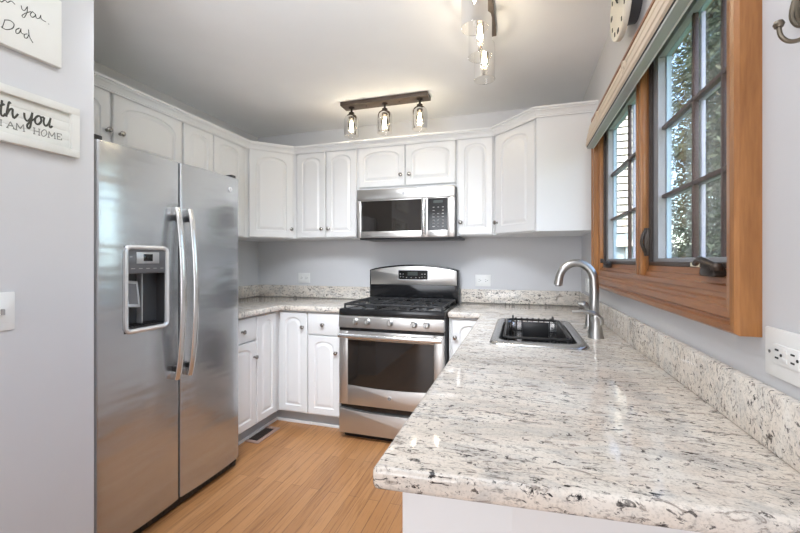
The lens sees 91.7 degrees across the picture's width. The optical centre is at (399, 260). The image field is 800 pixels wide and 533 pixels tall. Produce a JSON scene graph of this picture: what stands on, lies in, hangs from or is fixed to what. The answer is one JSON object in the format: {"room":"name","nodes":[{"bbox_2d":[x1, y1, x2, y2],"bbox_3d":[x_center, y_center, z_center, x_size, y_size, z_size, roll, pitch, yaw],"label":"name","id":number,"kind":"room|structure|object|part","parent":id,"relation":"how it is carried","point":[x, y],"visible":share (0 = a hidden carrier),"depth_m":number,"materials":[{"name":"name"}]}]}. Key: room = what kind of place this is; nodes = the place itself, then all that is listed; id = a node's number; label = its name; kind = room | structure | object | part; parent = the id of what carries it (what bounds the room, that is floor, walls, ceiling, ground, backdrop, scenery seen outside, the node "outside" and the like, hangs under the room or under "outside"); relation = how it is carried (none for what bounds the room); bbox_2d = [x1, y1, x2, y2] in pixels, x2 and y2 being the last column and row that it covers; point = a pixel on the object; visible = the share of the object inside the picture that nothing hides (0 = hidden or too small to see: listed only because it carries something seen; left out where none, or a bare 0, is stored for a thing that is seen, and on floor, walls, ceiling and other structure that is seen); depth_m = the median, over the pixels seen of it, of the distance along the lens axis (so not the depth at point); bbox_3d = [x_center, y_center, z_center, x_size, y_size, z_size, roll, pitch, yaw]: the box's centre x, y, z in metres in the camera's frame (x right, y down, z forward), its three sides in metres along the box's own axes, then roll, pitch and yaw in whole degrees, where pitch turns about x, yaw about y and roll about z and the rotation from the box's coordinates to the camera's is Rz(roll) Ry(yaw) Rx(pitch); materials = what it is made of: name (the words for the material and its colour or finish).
{"room":"kitchen","nodes":[
{"label":"kitchen","id":0,"kind":"room"},
{"bbox_2d":[0,0,93,532],"bbox_3d":[-1.903,0.034,0.653,1.042,2.440,1.930,0,0,17],"label":"wall partition","id":1,"kind":"structure","parent":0,"point":[47,199],"depth_m":1.28,"materials":[{"name":"paint"}]},
{"bbox_2d":[0,292,14,330],"bbox_3d":[-1.200,0.154,1.139,0.016,0.116,0.116,0,0,17],"label":"light switch","id":2,"kind":"object","parent":1,"relation":"attached to","point":[7,299],"visible":1,"depth_m":1.18,"materials":[{"name":"white plastic"}]},
{"bbox_2d":[0,0,61,68],"bbox_3d":[-1.227,-0.758,1.043,0.020,0.225,0.554,0,0,17],"label":"wall plaque","id":3,"kind":"object","parent":1,"relation":"attached to","point":[30,28],"visible":1,"depth_m":1.23,"materials":[{"name":"white wood"}]},
{"bbox_2d":[0,82,79,158],"bbox_3d":[-1.212,-0.443,1.088,0.021,0.171,0.569,0,0,17],"label":"wall sign","id":4,"kind":"object","parent":1,"relation":"attached to","point":[27,119],"visible":1,"depth_m":1.25,"materials":[{"name":"white wood"}]},
{"bbox_3d":[-1.218,-0.442,1.090,0.009,0.119,0.521,0,0,17],"label":"plank panel","id":5,"kind":"part","parent":4,"relation":"part of","materials":[{"name":"white wood"}]},
{"bbox_2d":[94,61,257,285],"bbox_3d":[-1.744,0.034,2.740,0.120,2.440,2.155,0,0,17],"label":"wall","id":6,"kind":"structure","parent":0,"point":[247,250],"depth_m":3.33,"materials":[{"name":"paint"}]},
{"bbox_2d":[94,86,181,162],"bbox_3d":[-1.678,-0.721,2.095,0.382,0.350,0.920,0,0,17],"label":"upper cabinet","id":7,"kind":"object","parent":6,"relation":"attached to","point":[119,120],"visible":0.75,"depth_m":2.18,"materials":[{"name":"white wood"}]},
{"bbox_3d":[-1.600,-0.724,1.840,0.020,0.331,0.438,0,0,17],"label":"door","id":8,"kind":"part","parent":7,"relation":"part of","materials":[{"name":"white wood"}]},
{"bbox_3d":[-1.518,-0.681,2.023,0.033,0.030,0.030,0,0,17],"label":"knob","id":9,"kind":"part","parent":7,"relation":"part of","materials":[{"name":"grey metal"}]},
{"bbox_3d":[-1.497,-0.681,2.090,0.033,0.030,0.030,0,0,17],"label":"knob","id":10,"kind":"part","parent":7,"relation":"part of","materials":[{"name":"grey metal"}]},
{"bbox_2d":[182,122,243,237],"bbox_3d":[-1.453,-0.539,2.827,0.382,0.714,0.603,0,0,17],"label":"upper cabinet","id":11,"kind":"object","parent":6,"relation":"attached to","point":[202,149],"visible":0.38,"depth_m":2.75,"materials":[{"name":"white wood"}]},
{"bbox_3d":[-1.361,-0.538,2.619,0.020,0.700,0.248,0,0,17],"label":"door","id":12,"kind":"part","parent":11,"relation":"part of","materials":[{"name":"white wood"}]},
{"bbox_3d":[-1.278,-0.538,2.889,0.020,0.700,0.296,0,0,17],"label":"door","id":13,"kind":"part","parent":11,"relation":"part of","materials":[{"name":"white wood"}]},
{"bbox_2d":[238,285,257,297],"bbox_3d":[-1.539,0.286,3.166,0.020,0.108,1.178,0,0,17],"label":"backsplash","id":14,"kind":"structure","parent":6,"relation":"attached to","point":[249,290],"depth_m":3.57,"materials":[{"name":"beige stone"}]},
{"bbox_2d":[140,420,402,532],"bbox_3d":[-1.971,1.314,0.451,5.167,0.120,6.905,0,0,17],"label":"floor","id":15,"kind":"structure","parent":0,"point":[300,478],"depth_m":2.10,"materials":[{"name":"brown wood"}]},
{"bbox_2d":[94,134,237,532],"bbox_3d":[-1.415,0.368,2.066,0.803,1.772,0.843,0,0,17],"label":"refrigerator","id":16,"kind":"object","parent":15,"relation":"on","point":[166,230],"visible":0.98,"depth_m":1.84,"materials":[{"name":"silver metal"}]},
{"bbox_3d":[-1.195,0.352,1.769,0.068,1.693,0.405,0,0,17],"label":"door","id":17,"kind":"part","parent":16,"relation":"part of","materials":[{"name":"silver metal"}]},
{"bbox_3d":[-1.184,0.003,1.785,0.060,0.113,0.198,0,0,17],"label":"control panel","id":18,"kind":"part","parent":16,"relation":"part of","materials":[{"name":"grey plastic"}]},
{"bbox_3d":[-1.085,0.162,1.907,0.078,0.849,0.033,0,0,17],"label":"handle","id":19,"kind":"part","parent":16,"relation":"part of","materials":[{"name":"silver metal"}]},
{"bbox_3d":[-1.062,0.162,1.981,0.078,0.849,0.033,0,0,17],"label":"handle","id":20,"kind":"part","parent":16,"relation":"part of","materials":[{"name":"silver metal"}]},
{"bbox_3d":[-1.070,0.352,2.177,0.068,1.693,0.429,0,0,17],"label":"door","id":21,"kind":"part","parent":16,"relation":"part of","materials":[{"name":"silver metal"}]},
{"bbox_2d":[238,316,258,445],"bbox_3d":[-1.346,0.817,2.656,0.687,0.874,0.318,0,0,17],"label":"base cabinet","id":22,"kind":"object","parent":15,"relation":"on","point":[247,356],"visible":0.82,"depth_m":2.62,"materials":[{"name":"white wood"}]},
{"bbox_3d":[-1.057,0.470,2.569,0.020,0.157,0.304,0,0,17],"label":"drawer","id":23,"kind":"part","parent":22,"relation":"part of","materials":[{"name":"white wood"}]},
{"bbox_3d":[-1.057,0.851,2.569,0.020,0.582,0.304,0,0,17],"label":"door","id":24,"kind":"part","parent":22,"relation":"part of","materials":[{"name":"white wood"}]},
{"bbox_2d":[244,426,279,443],"bbox_3d":[-1.000,1.251,2.795,0.146,0.006,0.260,0,0,17],"label":"floor vent","id":25,"kind":"object","parent":15,"relation":"in","point":[267,431],"visible":0.87,"depth_m":2.78,"materials":[{"name":"beige metal"}]},
{"bbox_2d":[249,310,311,437],"bbox_3d":[-1.069,0.817,3.198,0.898,0.874,0.879,0,0,17],"label":"base cabinet","id":26,"kind":"object","parent":15,"relation":"on","point":[281,340],"visible":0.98,"depth_m":2.92,"materials":[{"name":"white wood"}]},
{"bbox_3d":[-0.977,0.767,2.831,0.020,0.750,0.222,0,0,17],"label":"door","id":27,"kind":"part","parent":26,"relation":"part of","materials":[{"name":"white wood"}]},
{"bbox_3d":[-0.805,0.767,2.946,0.232,0.750,0.020,0,0,17],"label":"door","id":28,"kind":"part","parent":26,"relation":"part of","materials":[{"name":"white wood"}]},
{"bbox_2d":[238,296,358,318],"bbox_3d":[-0.981,0.359,3.005,1.183,0.039,1.199,0,0,17],"label":"countertop","id":29,"kind":"structure","parent":26,"relation":"on","point":[255,305],"depth_m":2.99,"materials":[{"name":"beige stone"}]},
{"bbox_2d":[308,311,340,427],"bbox_3d":[-0.469,0.817,3.136,0.284,0.874,0.645,0,0,17],"label":"base cabinet","id":30,"kind":"object","parent":15,"relation":"on","point":[323,327],"visible":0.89,"depth_m":2.87,"materials":[{"name":"white wood"}]},
{"bbox_3d":[-0.560,0.470,2.871,0.258,0.157,0.020,0,0,17],"label":"drawer","id":31,"kind":"part","parent":30,"relation":"part of","materials":[{"name":"white wood"}]},
{"bbox_2d":[337,264,459,441],"bbox_3d":[0.018,0.644,2.922,0.757,1.220,0.733,0,0,17],"label":"gas range","id":32,"kind":"object","parent":15,"relation":"on","point":[394,341],"visible":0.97,"depth_m":2.67,"materials":[{"name":"silver metal"}]},
{"bbox_3d":[-0.317,0.426,2.678,0.048,0.048,0.039,0,0,17],"label":"control knob","id":33,"kind":"part","parent":32,"relation":"part of","materials":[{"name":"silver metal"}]},
{"bbox_3d":[-0.231,0.426,2.652,0.048,0.048,0.039,0,0,17],"label":"control knob","id":34,"kind":"part","parent":32,"relation":"part of","materials":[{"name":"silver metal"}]},
{"bbox_3d":[-0.066,1.119,2.647,0.745,0.174,0.046,0,0,17],"label":"drawer","id":35,"kind":"part","parent":32,"relation":"part of","materials":[{"name":"silver metal"}]},
{"bbox_3d":[-0.081,0.519,2.600,0.727,0.035,0.060,0,0,17],"label":"door handle","id":36,"kind":"part","parent":32,"relation":"part of","materials":[{"name":"silver metal"}]},
{"bbox_3d":[-0.074,0.426,2.604,0.048,0.048,0.039,0,0,17],"label":"control knob","id":37,"kind":"part","parent":32,"relation":"part of","materials":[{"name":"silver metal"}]},
{"bbox_3d":[-0.066,0.749,2.647,0.745,0.514,0.046,0,0,17],"label":"oven door","id":38,"kind":"part","parent":32,"relation":"part of","materials":[{"name":"silver metal"}]},
{"bbox_3d":[-0.067,0.427,2.645,0.749,0.082,0.054,0,0,17],"label":"control panel","id":39,"kind":"part","parent":32,"relation":"part of","materials":[{"name":"silver metal"}]},
{"bbox_2d":[339,302,457,319],"bbox_3d":[0.017,0.362,2.917,0.757,0.048,0.594,0,0,17],"label":"cooktop","id":40,"kind":"object","parent":32,"relation":"in","point":[364,312],"depth_m":2.66,"materials":[{"name":"black metal"}]},
{"bbox_3d":[0.107,0.119,3.188,0.248,0.074,0.008,0,0,17],"label":"clock panel","id":41,"kind":"part","parent":32,"relation":"part of","materials":[{"name":"black plastic"}]},
{"bbox_3d":[0.087,0.426,2.554,0.048,0.048,0.039,0,0,17],"label":"control knob","id":42,"kind":"part","parent":32,"relation":"part of","materials":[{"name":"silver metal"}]},
{"bbox_3d":[0.103,0.124,3.197,0.733,0.156,0.012,0,0,17],"label":"backguard panel","id":43,"kind":"part","parent":32,"relation":"part of","materials":[{"name":"silver metal"}]},
{"bbox_3d":[0.169,0.426,2.529,0.048,0.048,0.039,0,0,17],"label":"control knob","id":44,"kind":"part","parent":32,"relation":"part of","materials":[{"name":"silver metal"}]},
{"bbox_2d":[449,318,477,359],"bbox_3d":[0.532,0.817,2.829,0.255,0.874,0.645,0,0,17],"label":"base cabinet","id":45,"kind":"object","parent":15,"relation":"on","point":[459,328],"visible":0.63,"depth_m":2.57,"materials":[{"name":"white wood"}]},
{"bbox_2d":[403,492,700,532],"bbox_3d":[0.668,0.817,1.805,0.669,0.874,2.523,0,0,17],"label":"base cabinet","id":46,"kind":"object","parent":15,"relation":"on","point":[421,513],"visible":0.02,"depth_m":0.65,"materials":[{"name":"white wood"}]},
{"bbox_3d":[0.317,0.817,0.619,0.644,0.874,0.021,0,0,14],"label":"panel","id":47,"kind":"part","parent":46,"relation":"part of","materials":[{"name":"white wood"}]},
{"bbox_2d":[373,302,799,532],"bbox_3d":[0.552,0.359,1.808,0.899,0.039,2.587,0,0,17],"label":"countertop","id":48,"kind":"structure","parent":46,"relation":"on","point":[601,431],"depth_m":0.72,"materials":[{"name":"beige stone"}]},
{"bbox_2d":[490,318,589,349],"bbox_3d":[0.645,0.437,1.854,0.380,0.216,0.713,0,0,17],"label":"sink","id":49,"kind":"object","parent":48,"relation":"in","point":[578,343],"visible":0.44,"depth_m":1.67,"materials":[{"name":"metal"}]},
{"bbox_2d":[503,315,571,343],"bbox_3d":[0.653,0.418,1.882,0.278,0.237,0.548,0,0,17],"label":"dish rack","id":50,"kind":"object","parent":49,"relation":"in","point":[532,331],"visible":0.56,"depth_m":2.03,"materials":[{"name":"black plastic"}]},
{"bbox_2d":[554,259,598,332],"bbox_3d":[0.836,0.167,1.836,0.204,0.346,0.056,0,0,17],"label":"kitchen faucet","id":51,"kind":"object","parent":48,"relation":"on","point":[592,274],"visible":0.9,"depth_m":1.81,"materials":[{"name":"silver metal"}]},
{"bbox_3d":[0.906,0.270,1.814,0.056,0.140,0.056,0,0,17],"label":"spout","id":52,"kind":"part","parent":51,"relation":"part of","materials":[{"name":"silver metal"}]},
{"bbox_2d":[577,301,588,328],"bbox_3d":[0.926,0.272,1.939,0.075,0.137,0.046,0,0,17],"label":"soap dispenser","id":53,"kind":"object","parent":48,"relation":"on","point":[583,304],"visible":0.63,"depth_m":1.93,"materials":[{"name":"silver metal"}]},
{"bbox_2d":[572,309,603,338],"bbox_3d":[0.831,0.279,1.717,0.130,0.122,0.066,0,0,17],"label":"handle","id":54,"kind":"object","parent":48,"relation":"on","point":[595,331],"visible":1,"depth_m":1.69,"materials":[{"name":"silver metal"}]},
{"bbox_3d":[0.831,0.250,1.717,0.130,0.064,0.040,0,0,17],"label":"lever","id":55,"kind":"part","parent":54,"relation":"part of","materials":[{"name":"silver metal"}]},
{"bbox_2d":[94,0,610,137],"bbox_3d":[-1.971,-1.246,0.451,5.167,0.120,6.905,0,0,17],"label":"ceiling","id":56,"kind":"structure","parent":0,"point":[261,68],"depth_m":2.21,"materials":[{"name":"paint"}]},
{"bbox_2d":[340,91,430,138],"bbox_3d":[-0.113,-1.062,2.859,0.670,0.248,0.112,0,0,17],"label":"ceiling light","id":57,"kind":"object","parent":56,"relation":"attached to","point":[423,96],"visible":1,"depth_m":2.83,"materials":[{"name":"brown wood"}]},
{"bbox_2d":[349,107,353,119],"bbox_3d":[-0.367,-1.113,2.937,0.044,0.086,0.043,0,0,17],"label":"socket","id":58,"kind":"object","parent":57,"relation":"attached to","point":[351,109],"depth_m":2.92,"materials":[{"name":"brown metal"}]},
{"bbox_2d":[344,114,358,138],"bbox_3d":[-0.367,-1.021,2.937,0.112,0.166,0.112,0,0,17],"label":"glass jar","id":59,"kind":"object","parent":57,"relation":"on","point":[351,116],"depth_m":2.91,"materials":[{"name":"clear glass"}]},
{"bbox_2d":[377,110,391,134],"bbox_3d":[-0.113,-1.021,2.859,0.112,0.166,0.112,0,0,17],"label":"glass jar","id":60,"kind":"object","parent":57,"relation":"on","point":[384,112],"depth_m":2.83,"materials":[{"name":"clear glass"}]},
{"bbox_2d":[382,102,387,115],"bbox_3d":[-0.113,-1.113,2.859,0.044,0.086,0.043,0,0,17],"label":"socket","id":61,"kind":"object","parent":57,"relation":"attached to","point":[384,104],"depth_m":2.84,"materials":[{"name":"brown metal"}]},
{"bbox_2d":[417,98,422,111],"bbox_3d":[0.142,-1.113,2.781,0.044,0.086,0.043,0,0,17],"label":"socket","id":62,"kind":"object","parent":57,"relation":"attached to","point":[419,100],"depth_m":2.77,"materials":[{"name":"brown metal"}]},
{"bbox_2d":[412,105,427,131],"bbox_3d":[0.142,-1.021,2.781,0.112,0.166,0.112,0,0,17],"label":"glass jar","id":63,"kind":"object","parent":57,"relation":"on","point":[420,108],"depth_m":2.75,"materials":[{"name":"clear glass"}]},
{"bbox_2d":[461,0,495,84],"bbox_3d":[0.360,-1.049,1.743,0.112,0.274,0.576,0,0,17],"label":"ceiling light","id":64,"kind":"object","parent":56,"relation":"attached to","point":[479,15],"visible":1,"depth_m":1.71,"materials":[{"name":"brown metal"}]},
{"bbox_2d":[461,0,487,35],"bbox_3d":[0.293,-1.006,1.525,0.107,0.189,0.107,0,0,17],"label":"glass jar","id":65,"kind":"object","parent":64,"relation":"on","point":[471,10],"depth_m":1.48,"materials":[{"name":"clear glass"}]},
{"bbox_2d":[468,11,491,62],"bbox_3d":[0.360,-1.006,1.743,0.107,0.189,0.107,0,0,17],"label":"glass jar","id":66,"kind":"object","parent":64,"relation":"on","point":[473,40],"depth_m":1.71,"materials":[{"name":"clear glass"}]},
{"bbox_3d":[0.360,-1.026,1.743,0.053,0.087,0.054,0,0,17],"label":"bulb","id":67,"kind":"part","parent":64,"relation":"part of","materials":[{"name":"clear glass"}]},
{"bbox_2d":[474,40,494,84],"bbox_3d":[0.427,-1.006,1.961,0.107,0.189,0.107,0,0,17],"label":"glass jar","id":68,"kind":"object","parent":64,"relation":"on","point":[477,56],"depth_m":1.93,"materials":[{"name":"clear glass"}]},
{"bbox_3d":[0.427,-1.026,1.961,0.053,0.087,0.054,0,0,17],"label":"bulb","id":69,"kind":"part","parent":64,"relation":"part of","materials":[{"name":"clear glass"}]},
{"bbox_2d":[258,108,580,302],"bbox_3d":[0.014,0.034,3.390,3.099,2.440,0.120,0,0,17],"label":"wall","id":70,"kind":"structure","parent":0,"point":[512,263],"depth_m":3.27,"materials":[{"name":"paint"}]},
{"bbox_2d":[238,147,313,241],"bbox_3d":[-1.161,-0.539,3.371,0.620,0.714,0.604,0,0,17],"label":"upper cabinet","id":71,"kind":"object","parent":70,"relation":"attached to","point":[269,177],"visible":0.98,"depth_m":3.16,"materials":[{"name":"white wood"}]},
{"bbox_3d":[-1.050,-0.538,3.173,0.348,0.700,0.020,0,0,-28],"label":"door","id":72,"kind":"part","parent":71,"relation":"part of","materials":[{"name":"white wood"}]},
{"bbox_2d":[298,273,309,282],"bbox_3d":[-0.890,0.162,3.600,0.122,0.092,0.009,0,0,17],"label":"wall outlet","id":73,"kind":"object","parent":70,"relation":"attached to","point":[302,277],"visible":1,"depth_m":3.60,"materials":[{"name":"white plastic"}]},
{"bbox_2d":[258,284,369,298],"bbox_3d":[-0.807,0.286,3.568,1.183,0.108,0.020,0,0,17],"label":"backsplash","id":74,"kind":"structure","parent":70,"relation":"attached to","point":[349,292],"depth_m":3.55,"materials":[{"name":"beige stone"}]},
{"bbox_2d":[296,149,359,240],"bbox_3d":[-0.562,-0.539,3.312,0.572,0.714,0.365,0,0,17],"label":"upper cabinet","id":75,"kind":"object","parent":70,"relation":"attached to","point":[327,183],"visible":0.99,"depth_m":3.17,"materials":[{"name":"white wood"}]},
{"bbox_3d":[-0.733,-0.538,3.217,0.262,0.700,0.020,0,0,17],"label":"door","id":76,"kind":"part","parent":75,"relation":"part of","materials":[{"name":"white wood"}]},
{"bbox_3d":[-0.473,-0.538,3.137,0.266,0.700,0.020,0,0,17],"label":"door","id":77,"kind":"part","parent":75,"relation":"part of","materials":[{"name":"white wood"}]},
{"bbox_2d":[359,140,456,189],"bbox_3d":[0.084,-0.721,3.113,0.777,0.350,0.365,0,0,17],"label":"upper cabinet","id":78,"kind":"object","parent":70,"relation":"attached to","point":[429,163],"visible":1,"depth_m":2.96,"materials":[{"name":"white wood"}]},
{"bbox_3d":[-0.143,-0.732,3.036,0.380,0.315,0.020,0,0,17],"label":"door","id":79,"kind":"part","parent":78,"relation":"part of","materials":[{"name":"white wood"}]},
{"bbox_2d":[357,185,464,241],"bbox_3d":[0.097,-0.350,3.060,0.788,0.383,0.456,0,0,17],"label":"microwave","id":80,"kind":"object","parent":78,"relation":"attached to","point":[427,213],"visible":1,"depth_m":2.89,"materials":[{"name":"silver metal"}]},
{"bbox_3d":[0.033,-0.502,2.903,0.758,0.080,0.030,0,0,17],"label":"grille panel","id":81,"kind":"part","parent":80,"relation":"part of","materials":[{"name":"silver metal"}]},
{"bbox_3d":[0.033,-0.316,2.903,0.758,0.289,0.030,0,0,17],"label":"door frame","id":82,"kind":"part","parent":80,"relation":"part of","materials":[{"name":"silver metal"}]},
{"bbox_3d":[0.174,-0.320,2.823,0.025,0.266,0.048,0,0,17],"label":"handle","id":83,"kind":"part","parent":80,"relation":"part of","materials":[{"name":"silver metal"}]},
{"bbox_3d":[0.277,-0.337,2.829,0.148,0.235,0.025,0,0,17],"label":"keypad panel","id":84,"kind":"part","parent":80,"relation":"part of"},
{"bbox_3d":[0.228,-0.732,2.922,0.381,0.315,0.020,0,0,17],"label":"door","id":85,"kind":"part","parent":78,"relation":"part of","materials":[{"name":"white wood"}]},
{"bbox_2d":[457,136,496,237],"bbox_3d":[0.587,-0.539,2.958,0.271,0.714,0.365,0,0,17],"label":"upper cabinet","id":86,"kind":"object","parent":70,"relation":"attached to","point":[475,156],"visible":1,"depth_m":2.81,"materials":[{"name":"white wood"}]},
{"bbox_2d":[475,275,490,285],"bbox_3d":[0.667,0.162,3.122,0.122,0.092,0.009,0,0,17],"label":"wall outlet","id":87,"kind":"object","parent":70,"relation":"attached to","point":[480,280],"visible":1,"depth_m":3.12,"materials":[{"name":"white plastic"}]},
{"bbox_2d":[461,289,580,305],"bbox_3d":[0.929,0.286,3.035,0.899,0.108,0.020,0,0,17],"label":"backsplash","id":88,"kind":"structure","parent":70,"relation":"attached to","point":[538,297],"depth_m":3.02,"materials":[{"name":"beige stone"}]},
{"bbox_2d":[493,112,594,237],"bbox_3d":[0.970,-0.539,2.706,0.624,0.714,0.623,0,0,17],"label":"upper cabinet","id":89,"kind":"object","parent":70,"relation":"attached to","point":[542,166],"visible":0.99,"depth_m":2.41,"materials":[{"name":"white wood"}]},
{"bbox_2d":[94,71,598,154],"bbox_3d":[-0.208,-0.913,2.106,2.526,0.055,1.834,0,0,17],"label":"crown molding","id":90,"kind":"structure","parent":89,"relation":"attached to","point":[102,81],"depth_m":2.67,"materials":[{"name":"white wood"}]},
{"bbox_3d":[0.773,-0.538,2.610,0.020,0.700,0.357,0,0,-28],"label":"door","id":91,"kind":"part","parent":89,"relation":"part of","materials":[{"name":"white wood"}]},
{"bbox_2d":[581,0,799,400],"bbox_3d":[0.410,0.034,-0.280,0.055,2.440,6.905,0,0,17],"label":"wall","id":92,"kind":"structure","parent":0,"point":[780,60],"depth_m":0.72,"materials":[{"name":"paint"}]},
{"bbox_2d":[585,278,588,292],"bbox_3d":[1.276,0.169,2.647,0.009,0.092,0.122,0,0,17],"label":"wall outlet","id":93,"kind":"object","parent":92,"relation":"attached to","point":[586,279],"visible":0.96,"depth_m":2.64,"materials":[{"name":"white plastic"}]},
{"bbox_2d":[600,87,635,267],"bbox_3d":[1.038,-0.363,1.827,0.106,0.802,0.750,0,0,17],"label":"window","id":94,"kind":"structure","parent":92,"relation":"in","point":[610,170],"depth_m":2.08,"materials":[{"name":"clear glass"}]},
{"bbox_3d":[1.050,0.007,1.999,0.027,0.034,0.127,0,0,17],"label":"crank handle","id":95,"kind":"part","parent":94,"relation":"part of","materials":[{"name":"brown metal"}]},
{"bbox_3d":[1.041,-0.373,1.826,0.013,0.782,0.750,0,0,17],"label":"screen frame","id":96,"kind":"part","parent":94,"relation":"part of","materials":[{"name":"white"}]},
{"bbox_2d":[610,0,642,41],"bbox_3d":[0.902,-1.031,1.543,0.074,0.282,0.282,0,0,17],"label":"wall clock","id":97,"kind":"object","parent":92,"relation":"attached to","point":[623,13],"visible":1,"depth_m":1.52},
{"bbox_2d":[586,0,692,148],"bbox_3d":[0.874,-0.713,1.486,0.072,0.147,1.555,0,0,17],"label":"window valance","id":98,"kind":"object","parent":92,"relation":"attached to","point":[664,16],"visible":1,"depth_m":1.29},
{"bbox_2d":[591,0,761,336],"bbox_3d":[0.958,-0.342,1.500,0.144,0.979,1.595,0,0,17],"label":"trim","id":99,"kind":"structure","parent":92,"relation":"attached to","point":[731,303],"depth_m":0.79,"materials":[{"name":"brown wood"}]},
{"bbox_3d":[1.133,-0.342,2.240,0.044,0.979,0.078,0,0,17],"label":"casing","id":100,"kind":"part","parent":99,"relation":"part of","materials":[{"name":"brown wood"}]},
{"bbox_3d":[0.970,0.044,1.496,0.118,0.052,1.422,0,0,17],"label":"window sill","id":101,"kind":"part","parent":99,"relation":"part of","materials":[{"name":"brown wood"}]},
{"bbox_3d":[0.910,0.109,1.515,0.044,0.078,1.595,0,0,17],"label":"casing","id":102,"kind":"part","parent":99,"relation":"part of","materials":[{"name":"brown wood"}]},
{"bbox_3d":[0.687,-0.342,0.790,0.044,0.979,0.078,0,0,17],"label":"casing","id":103,"kind":"part","parent":99,"relation":"part of","materials":[{"name":"brown wood"}]},
{"bbox_2d":[640,0,726,276],"bbox_3d":[0.822,-0.363,1.124,0.106,0.802,0.624,0,0,17],"label":"window","id":104,"kind":"structure","parent":92,"relation":"in","point":[657,238],"depth_m":1.12,"materials":[{"name":"clear glass"}]},
{"bbox_3d":[0.890,-0.067,1.412,0.036,0.102,0.015,0,0,-3],"label":"lock lever","id":105,"kind":"part","parent":104,"relation":"part of","materials":[{"name":"brown metal"}]},
{"bbox_3d":[0.826,-0.373,1.123,0.013,0.782,0.624,0,0,17],"label":"screen frame","id":106,"kind":"part","parent":104,"relation":"part of","materials":[{"name":"grey metal"}]},
{"bbox_3d":[0.713,0.007,0.904,0.027,0.034,0.127,0,0,17],"label":"crank handle","id":107,"kind":"part","parent":104,"relation":"part of","materials":[{"name":"brown metal"}]},
{"bbox_2d":[579,292,799,472],"bbox_3d":[0.979,0.286,1.701,0.020,0.108,2.499,0,0,17],"label":"backsplash","id":108,"kind":"structure","parent":92,"relation":"attached to","point":[769,415],"depth_m":0.84,"materials":[{"name":"beige stone"}]},
{"bbox_2d":[765,326,799,387],"bbox_3d":[0.666,0.166,0.666,0.011,0.088,0.128,0,0,17],"label":"wall outlet","id":109,"kind":"object","parent":92,"relation":"attached to","point":[782,347],"visible":1,"depth_m":0.68,"materials":[{"name":"white plastic"}]},
{"bbox_2d":[773,343,799,371],"bbox_3d":[0.665,0.166,0.666,0.007,0.035,0.068,0,0,17],"label":"receptacle","id":110,"kind":"object","parent":109,"relation":"attached to","point":[786,356],"depth_m":0.66,"materials":[{"name":"white plastic"}]},
{"bbox_2d":[772,0,799,43],"bbox_3d":[0.632,-0.413,0.600,0.068,0.150,0.068,0,0,-30],"label":"wall hook","id":111,"kind":"object","parent":92,"relation":"attached to","point":[794,11],"visible":1,"depth_m":0.62,"materials":[{"name":"grey metal"}]},
{"bbox_3d":[0.617,-0.358,0.603,0.061,0.040,0.015,0,0,17],"label":"hook arm","id":112,"kind":"part","parent":111,"relation":"part of","materials":[{"name":"grey metal"}]},
{"bbox_3d":[0.639,-0.422,0.597,0.022,0.132,0.090,0,0,17],"label":"plate","id":113,"kind":"part","parent":111,"relation":"part of","materials":[{"name":"grey metal"}]},
{"label":"outside","id":114,"kind":"structure","parent":0,"visible":0},
{"bbox_3d":[17.547,1.679,5.071,29.430,0.050,60.000,0,0,17],"label":"ground","id":115,"kind":"structure","parent":114,"visible":0},
{"bbox_2d":[617,109,632,258],"bbox_3d":[3.137,-0.946,8.169,2.600,5.200,3.140,0,0,17],"label":"neighbor house","id":116,"kind":"structure","parent":115,"relation":"on","point":[622,130],"depth_m":6.47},
{"bbox_3d":[3.258,-1.750,6.620,1.242,2.568,0.030,0,0,17],"label":"white panel","id":117,"kind":"part","parent":116,"relation":"part of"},
{"bbox_3d":[2.983,-0.066,6.647,2.000,0.520,0.140,0,0,17],"label":"porch rail","id":118,"kind":"part","parent":116,"relation":"part of","materials":[{"name":"white"}]},
{"bbox_2d":[672,41,719,254],"bbox_3d":[8.338,-2.643,10.205,3.083,8.619,2.983,0,0,-32],"label":"evergreen tree","id":119,"kind":"object","parent":115,"relation":"on","point":[706,41],"visible":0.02,"depth_m":10.52,"materials":[{"name":"green plant"}]},
{"bbox_2d":[672,0,720,257],"bbox_3d":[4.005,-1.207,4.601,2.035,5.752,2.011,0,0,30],"label":"evergreen tree","id":120,"kind":"object","parent":115,"relation":"on","point":[713,246],"visible":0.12,"depth_m":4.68,"materials":[{"name":"green plant"}]}
]}

